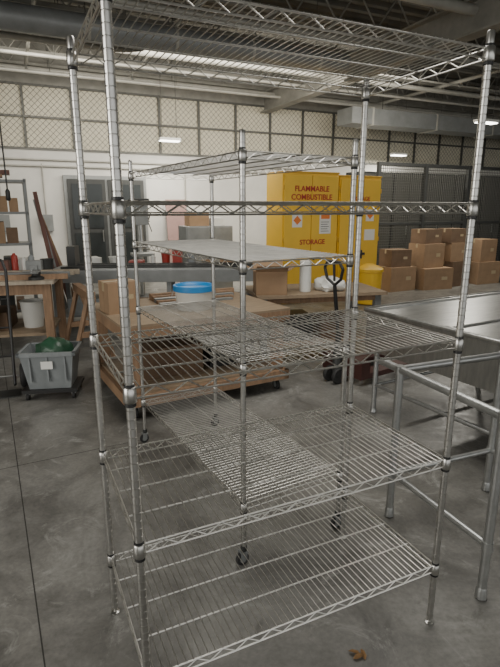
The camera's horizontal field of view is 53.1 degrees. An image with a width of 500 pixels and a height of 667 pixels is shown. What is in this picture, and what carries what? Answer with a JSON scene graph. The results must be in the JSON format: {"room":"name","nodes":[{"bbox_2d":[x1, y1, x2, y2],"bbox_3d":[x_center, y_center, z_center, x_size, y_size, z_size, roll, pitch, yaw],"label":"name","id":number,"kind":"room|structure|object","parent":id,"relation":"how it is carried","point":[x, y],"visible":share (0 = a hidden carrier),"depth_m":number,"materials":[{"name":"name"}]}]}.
{"room":"warehouse","nodes":[
{"label":"warehouse","id":0,"kind":"room"},
{"bbox_2d":[0,275,499,666],"bbox_3d":[5.432,0.376,5.749,25.500,0.150,19.300,-7,16,-24],"label":"floor","id":1,"kind":"structure","parent":0,"point":[63,502],"depth_m":2.63,"materials":[{"name":"concrete"}]},
{"bbox_2d":[0,259,27,398],"bbox_3d":[-2.433,-0.056,4.668,0.566,1.214,0.594,-5,15,-19],"label":"hand truck","id":2,"kind":"object","parent":1,"relation":"on","point":[14,392],"visible":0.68,"depth_m":4.77,"materials":[{"name":"black metal"}]},
{"bbox_2d":[0,170,37,312],"bbox_3d":[-3.938,-1.265,7.418,1.300,2.220,0.500,-7,16,-24],"label":"shelving unit","id":3,"kind":"object","parent":1,"relation":"on","point":[12,232],"visible":0.57,"depth_m":7.35,"materials":[{"name":"grey metal"}]},
{"bbox_2d":[0,253,79,337],"bbox_3d":[-3.274,-0.352,5.937,2.425,1.170,1.217,-3,14,-12],"label":"worktable","id":4,"kind":"object","parent":1,"relation":"on","point":[35,277],"visible":0.99,"depth_m":5.88,"materials":[{"name":"brown wood"}]},
{"bbox_2d":[33,191,53,268],"bbox_3d":[-3.110,-1.206,7.758,0.375,1.925,0.062,4,15,15],"label":"leaning board","id":5,"kind":"object","parent":1,"relation":"on","point":[35,195],"visible":0.64,"depth_m":7.65,"materials":[{"name":"brown wood"}]},
{"bbox_2d":[33,199,67,309],"bbox_3d":[-3.086,-1.159,7.798,0.437,1.816,0.056,1,14,6],"label":"leaning board","id":6,"kind":"object","parent":1,"relation":"on","point":[66,307],"visible":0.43,"depth_m":7.79,"materials":[{"name":"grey wood"}]},
{"bbox_2d":[21,376,83,399],"bbox_3d":[-1.830,0.514,4.686,0.480,0.099,0.360,-2,14,-8],"label":"dolly","id":7,"kind":"object","parent":1,"relation":"on","point":[78,382],"visible":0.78,"depth_m":4.52,"materials":[{"name":"black plastic"}]},
{"bbox_2d":[15,336,82,388],"bbox_3d":[-1.830,0.248,4.620,0.500,0.448,0.400,-2,14,-8],"label":"storage tote","id":8,"kind":"object","parent":7,"relation":"on","point":[52,362],"visible":1,"depth_m":4.49,"materials":[{"name":"grey plastic"}]},
{"bbox_2d":[43,219,66,297],"bbox_3d":[-3.037,-1.112,7.841,0.495,1.703,0.052,0,14,0],"label":"leaning board","id":9,"kind":"object","parent":1,"relation":"on","point":[50,242],"visible":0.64,"depth_m":7.80,"materials":[{"name":"brown wood"}]},
{"bbox_2d":[42,215,73,296],"bbox_3d":[-2.983,-1.063,7.886,0.545,1.587,0.049,-1,14,-4],"label":"leaning board","id":10,"kind":"object","parent":1,"relation":"on","point":[54,247],"visible":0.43,"depth_m":7.82,"materials":[{"name":"brown wood"}]},
{"bbox_2d":[65,283,115,356],"bbox_3d":[-1.909,-0.141,5.811,0.498,0.798,0.800,-8,16,-29],"label":"sawhorse","id":11,"kind":"object","parent":1,"relation":"on","point":[80,289],"visible":0.46,"depth_m":5.75,"materials":[{"name":"brown wood"}]},
{"bbox_2d":[129,198,154,296],"bbox_3d":[-2.028,-1.546,9.294,0.440,1.850,0.890,-4,15,-17],"label":"press","id":12,"kind":"object","parent":1,"relation":"on","point":[140,221],"visible":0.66,"depth_m":8.92,"materials":[{"name":"metal"}]},
{"bbox_2d":[52,245,252,331],"bbox_3d":[-1.175,-0.679,7.274,3.200,1.153,0.750,-1,14,-3],"label":"workbench","id":13,"kind":"object","parent":1,"relation":"on","point":[191,270],"visible":0.5,"depth_m":6.93,"materials":[{"name":"grey metal"}]},
{"bbox_2d":[165,199,186,262],"bbox_3d":[-1.702,-2.212,11.891,0.500,1.886,0.294,-7,16,-24],"label":"panel","id":14,"kind":"object","parent":1,"relation":"on","point":[173,222],"visible":0.36,"depth_m":11.80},
{"bbox_2d":[0,303,361,666],"bbox_3d":[1.692,0.459,5.107,14.195,0.001,17.266,0,14,0],"label":"joint","id":15,"kind":"object","parent":1,"relation":"on","point":[304,303],"visible":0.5,"depth_m":2.73,"materials":[{"name":"grey"}]},
{"bbox_2d":[95,291,289,417],"bbox_3d":[-0.590,0.125,4.798,1.550,0.800,1.150,-8,16,-29],"label":"workbench","id":16,"kind":"object","parent":1,"relation":"on","point":[257,306],"visible":0.61,"depth_m":4.47,"materials":[{"name":"brown wood"}]},
{"bbox_2d":[98,278,139,314],"bbox_3d":[-1.156,-0.332,4.420,0.282,0.271,0.241,-10,17,-34],"label":"cardboard box","id":17,"kind":"object","parent":16,"relation":"on","point":[108,289],"visible":0.73,"depth_m":4.32,"materials":[{"name":"beige cardboard"}]},
{"bbox_2d":[149,287,233,305],"bbox_3d":[-0.517,-0.379,5.037,0.910,0.060,0.380,-7,16,-26],"label":"lumber offcuts","id":18,"kind":"object","parent":16,"relation":"on","point":[221,293],"visible":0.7,"depth_m":4.97,"materials":[{"name":"brown wood"}]},
{"bbox_2d":[171,282,215,310],"bbox_3d":[-0.509,-0.337,4.545,0.373,0.220,0.373,11,18,36],"label":"plastic tub","id":19,"kind":"object","parent":16,"relation":"on","point":[184,291],"visible":0.75,"depth_m":4.41,"materials":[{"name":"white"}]},
{"bbox_2d":[178,213,232,288],"bbox_3d":[-0.870,-1.577,9.930,0.950,1.600,0.530,-7,16,-24],"label":"cabinet","id":20,"kind":"object","parent":1,"relation":"on","point":[196,227],"visible":0.38,"depth_m":9.63,"materials":[{"name":"grey metal"}]},
{"bbox_2d":[128,129,358,564],"bbox_3d":[-0.158,-0.031,2.978,0.647,1.990,1.554,-8,16,-29],"label":"wire shelving rack","id":21,"kind":"object","parent":1,"relation":"on","point":[243,160],"visible":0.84,"depth_m":2.65,"materials":[{"name":"silver metal"}]},
{"bbox_2d":[66,0,495,666],"bbox_3d":[0.087,0.127,1.858,1.221,2.228,0.655,-7,16,-24],"label":"wire shelving rack","id":22,"kind":"object","parent":1,"relation":"on","point":[117,212],"visible":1,"depth_m":1.73,"materials":[{"name":"silver metal"}]},
{"bbox_2d":[266,171,339,283],"bbox_3d":[0.956,-1.751,9.186,1.150,2.300,0.670,-7,16,-24],"label":"storage cabinet","id":23,"kind":"object","parent":1,"relation":"on","point":[318,233],"visible":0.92,"depth_m":8.83,"materials":[{"name":"yellow metal"}]},
{"bbox_2d":[246,282,387,357],"bbox_3d":[0.725,-0.146,5.917,1.500,0.780,0.800,-3,14,-12],"label":"table","id":24,"kind":"object","parent":1,"relation":"on","point":[365,292],"visible":0.41,"depth_m":5.65,"materials":[{"name":"brown wood"}]},
{"bbox_2d":[247,259,296,294],"bbox_3d":[0.219,-0.613,5.458,0.546,0.349,0.464,-1,14,-6],"label":"cardboard box","id":25,"kind":"object","parent":24,"relation":"on","point":[265,281],"visible":0.85,"depth_m":5.35,"materials":[{"name":"brown cardboard"}]},
{"bbox_2d":[299,260,311,291],"bbox_3d":[0.618,-0.641,5.578,0.130,0.345,0.128,0,14,0],"label":"paper roll","id":26,"kind":"object","parent":24,"relation":"on","point":[305,272],"visible":0.87,"depth_m":5.53,"materials":[{"name":"white paper"}]},
{"bbox_2d":[314,276,345,291],"bbox_3d":[0.900,-0.577,5.688,0.358,0.168,0.334,0,14,0],"label":"plastic bag","id":27,"kind":"object","parent":24,"relation":"on","point":[321,283],"visible":0.8,"depth_m":5.58,"materials":[{"name":"white plastic"}]},
{"bbox_2d":[349,649,366,659],"bbox_3d":[0.417,1.245,1.944,0.068,0.010,0.050,0,14,0],"label":"dry leaf","id":28,"kind":"object","parent":1,"relation":"on","point":[358,655],"visible":1,"depth_m":1.94,"materials":[{"name":"brown plant"}]},
{"bbox_2d":[335,175,381,281],"bbox_3d":[1.911,-1.841,9.626,0.940,2.260,0.670,-7,16,-24],"label":"storage cabinet","id":29,"kind":"object","parent":1,"relation":"on","point":[372,184],"visible":0.36,"depth_m":9.29,"materials":[{"name":"yellow metal"}]},
{"bbox_2d":[323,260,407,383],"bbox_3d":[1.357,-0.192,5.210,1.429,1.214,0.540,-10,17,-34],"label":"jack","id":30,"kind":"object","parent":1,"relation":"on","point":[364,371],"visible":0.52,"depth_m":4.90,"materials":[{"name":"red paint"}]},
{"bbox_2d":[358,263,383,304],"bbox_3d":[2.137,-0.898,9.016,0.500,0.730,0.500,0,14,0],"label":"waste bin","id":31,"kind":"object","parent":1,"relation":"on","point":[370,274],"visible":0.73,"depth_m":8.80,"materials":[{"name":"paint"}]},
{"bbox_2d":[378,265,416,291],"bbox_3d":[3.062,-1.187,10.636,0.702,0.501,0.551,-7,16,-27],"label":"cardboard box","id":32,"kind":"object","parent":1,"relation":"on","point":[394,279],"visible":0.61,"depth_m":10.38,"materials":[{"name":"beige cardboard"}]},
{"bbox_2d":[379,248,411,267],"bbox_3d":[3.048,-1.595,10.507,0.502,0.351,0.421,-6,15,-21],"label":"cardboard box","id":33,"kind":"object","parent":32,"relation":"on","point":[390,257],"visible":1,"depth_m":10.35,"materials":[{"name":"beige cardboard"}]},
{"bbox_2d":[346,171,499,264],"bbox_3d":[6.333,-3.171,14.326,8.350,2.550,0.650,-7,16,-24],"label":"cage","id":34,"kind":"object","parent":1,"relation":"on","point":[385,194],"visible":0.18,"depth_m":13.10,"materials":[{"name":"grey metal"}]},
{"bbox_2d":[364,290,499,434],"bbox_3d":[2.563,0.210,4.239,2.918,0.907,1.536,-8,16,-29],"label":"table","id":35,"kind":"object","parent":1,"relation":"on","point":[481,334],"depth_m":3.70,"materials":[{"name":"silver metal"}]},
{"bbox_2d":[415,266,453,290],"bbox_3d":[3.911,-1.218,10.862,0.752,0.451,0.551,-5,15,-19],"label":"cardboard box","id":36,"kind":"object","parent":1,"relation":"on","point":[436,278],"visible":0.68,"depth_m":10.61,"materials":[{"name":"beige cardboard"}]},
{"bbox_2d":[409,243,444,267],"bbox_3d":[3.807,-1.698,10.812,0.602,0.501,0.451,-8,16,-28],"label":"cardboard box","id":37,"kind":"object","parent":36,"relation":"on","point":[423,255],"visible":0.76,"depth_m":10.62,"materials":[{"name":"beige cardboard"}]},
{"bbox_2d":[410,228,441,243],"bbox_3d":[3.787,-2.094,10.739,0.502,0.301,0.401,-8,16,-30],"label":"cardboard box","id":38,"kind":"object","parent":37,"relation":"on","point":[424,235],"visible":1,"depth_m":10.59,"materials":[{"name":"beige cardboard"}]},
{"bbox_2d":[376,162,499,264],"bbox_3d":[6.704,-2.997,13.326,8.440,2.700,0.081,-7,16,-24],"label":"cage","id":39,"kind":"object","parent":1,"relation":"on","point":[426,167],"visible":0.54,"depth_m":12.14,"materials":[{"name":"metal"}]},
{"bbox_2d":[378,351,499,600],"bbox_3d":[1.220,0.629,2.607,0.772,0.890,0.860,-6,15,-21],"label":"frame","id":40,"kind":"object","parent":1,"relation":"on","point":[491,482],"visible":0.94,"depth_m":2.58,"materials":[{"name":"silver metal"}]},
{"bbox_2d":[443,261,462,286],"bbox_3d":[4.542,-1.379,11.296,0.602,0.551,0.501,-9,17,-31],"label":"cardboard box","id":41,"kind":"object","parent":1,"relation":"on","point":[457,265],"visible":0.25,"depth_m":11.02,"materials":[{"name":"beige cardboard"}]},
{"bbox_2d":[441,242,464,261],"bbox_3d":[4.519,-1.832,11.141,0.502,0.401,0.421,-6,15,-22],"label":"cardboard box","id":42,"kind":"object","parent":41,"relation":"on","point":[453,252],"visible":0.55,"depth_m":10.94,"materials":[{"name":"beige cardboard"}]},
{"bbox_2d":[438,228,466,242],"bbox_3d":[4.460,-2.172,11.053,0.452,0.301,0.401,-7,16,-24],"label":"cardboard box","id":43,"kind":"object","parent":42,"relation":"on","point":[449,235],"visible":0.93,"depth_m":10.89,"materials":[{"name":"beige cardboard"}]},
{"bbox_2d":[469,261,499,284],"bbox_3d":[5.355,-1.439,11.637,0.702,0.501,0.501,-7,16,-24],"label":"cardboard box","id":44,"kind":"object","parent":1,"relation":"on","point":[480,272],"visible":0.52,"depth_m":11.40,"materials":[{"name":"beige cardboard"}]},
{"bbox_2d":[471,238,497,261],"bbox_3d":[5.311,-1.924,11.507,0.552,0.501,0.421,-8,16,-29],"label":"cardboard box","id":45,"kind":"object","parent":44,"relation":"on","point":[484,249],"visible":0.9,"depth_m":11.32,"materials":[{"name":"beige cardboard"}]},
{"bbox_2d":[0,38,499,284],"bbox_3d":[1.408,-4.205,13.415,25.500,5.000,0.202,-7,16,-24],"label":"wall","id":46,"kind":"structure","parent":0,"point":[256,186],"depth_m":11.65,"materials":[{"name":"paint"}]},
{"bbox_2d":[62,175,149,283],"bbox_3d":[-3.209,-2.349,11.406,1.800,2.380,0.192,-7,16,-24],"label":"door","id":47,"kind":"structure","parent":46,"relation":"in","point":[98,188],"depth_m":11.22,"materials":[{"name":"grey metal"}]},
{"bbox_2d":[0,80,499,231],"bbox_3d":[1.482,-4.338,13.220,25.400,2.953,0.151,-7,16,-24],"label":"mesh screen","id":48,"kind":"object","parent":46,"relation":"attached to","point":[48,219],"visible":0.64,"depth_m":11.64,"materials":[{"name":"grey metal"}]},
{"bbox_2d":[0,0,499,119],"bbox_3d":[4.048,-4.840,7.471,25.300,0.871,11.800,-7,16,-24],"label":"ceiling","id":49,"kind":"structure","parent":0,"point":[457,6],"depth_m":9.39,"materials":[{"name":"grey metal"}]},
{"bbox_2d":[0,122,10,200],"bbox_3d":[-3.150,-3.293,6.133,0.060,3.220,0.057,0,14,0],"label":"power cord","id":50,"kind":"object","parent":49,"relation":"hanging from","point":[7,192],"visible":1,"depth_m":6.43,"materials":[{"name":"black plastic"}]},
{"bbox_2d":[158,73,180,142],"bbox_3d":[-1.700,-5.004,10.339,0.450,1.950,0.200,-7,16,-24],"label":"ceiling lamp","id":51,"kind":"object","parent":49,"relation":"hanging from","point":[160,139],"visible":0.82,"depth_m":10.46,"materials":[{"name":"white plastic"}]},
{"bbox_2d":[0,0,350,74],"bbox_3d":[-3.316,-4.471,6.384,11.000,1.057,0.361,-7,16,-24],"label":"air duct","id":52,"kind":"object","parent":49,"relation":"hanging from","point":[14,17],"visible":0.57,"depth_m":7.16,"materials":[{"name":"grey metal"}]},
{"bbox_2d":[0,30,498,114],"bbox_3d":[1.578,-6.245,12.529,25.400,0.550,0.085,-7,16,-24],"label":"joist","id":53,"kind":"object","parent":49,"relation":"attached to","point":[6,61],"visible":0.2,"depth_m":11.31,"materials":[{"name":"paint"}]},
{"bbox_2d":[0,35,499,107],"bbox_3d":[1.962,-6.047,11.739,25.400,0.550,0.085,-7,16,-24],"label":"joist","id":54,"kind":"object","parent":49,"relation":"attached to","point":[10,44],"visible":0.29,"depth_m":10.88,"materials":[{"name":"paint"}]},
{"bbox_2d":[3,0,499,77],"bbox_3d":[2.983,-5.518,9.633,25.400,0.550,0.091,-7,16,-24],"label":"joist","id":55,"kind":"object","parent":49,"relation":"attached to","point":[43,4],"visible":0.27,"depth_m":8.20,"materials":[{"name":"paint"}]},
{"bbox_2d":[43,0,499,94],"bbox_3d":[2.473,-5.783,10.687,25.400,0.550,0.083,-7,16,-24],"label":"joist","id":56,"kind":"object","parent":49,"relation":"attached to","point":[78,4],"visible":0.22,"depth_m":9.95,"materials":[{"name":"paint"}]},
{"bbox_2d":[202,0,499,54],"bbox_3d":[3.494,-5.254,8.580,25.400,0.550,0.090,-7,16,-24],"label":"joist","id":57,"kind":"object","parent":49,"relation":"attached to","point":[267,10],"visible":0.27,"depth_m":7.66,"materials":[{"name":"paint"}]},
{"bbox_2d":[260,0,499,113],"bbox_3d":[3.321,-4.133,6.214,0.240,0.450,13.900,-7,16,-24],"label":"girder","id":58,"kind":"object","parent":49,"relation":"attached to","point":[449,25],"visible":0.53,"depth_m":7.67,"materials":[{"name":"metal"}]},
{"bbox_2d":[389,92,407,156],"bbox_3d":[4.008,-5.740,13.265,0.450,1.950,0.200,-7,16,-24],"label":"ceiling lamp","id":59,"kind":"object","parent":49,"relation":"hanging from","point":[390,154],"visible":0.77,"depth_m":13.41,"materials":[{"name":"white plastic"}]},
{"bbox_2d":[337,73,499,138],"bbox_3d":[7.473,-6.205,14.032,11.600,1.420,0.640,-7,16,-24],"label":"air duct","id":60,"kind":"object","parent":49,"relation":"hanging from","point":[378,119],"visible":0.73,"depth_m":12.37,"materials":[{"name":"grey metal"}]},
{"bbox_2d":[473,57,499,124],"bbox_3d":[4.729,-5.016,9.809,0.500,1.670,0.200,-7,16,-24],"label":"ceiling lamp","id":61,"kind":"object","parent":49,"relation":"hanging from","point":[488,121],"depth_m":9.95,"materials":[{"name":"white"}]},
{"bbox_2d":[488,113,499,118],"bbox_3d":[10.108,-4.911,9.311,0.240,0.450,13.900,-7,16,-24],"label":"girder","id":62,"kind":"object","parent":49,"relation":"attached to","point":[495,114],"visible":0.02,"depth_m":14.86,"materials":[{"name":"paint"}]}
]}

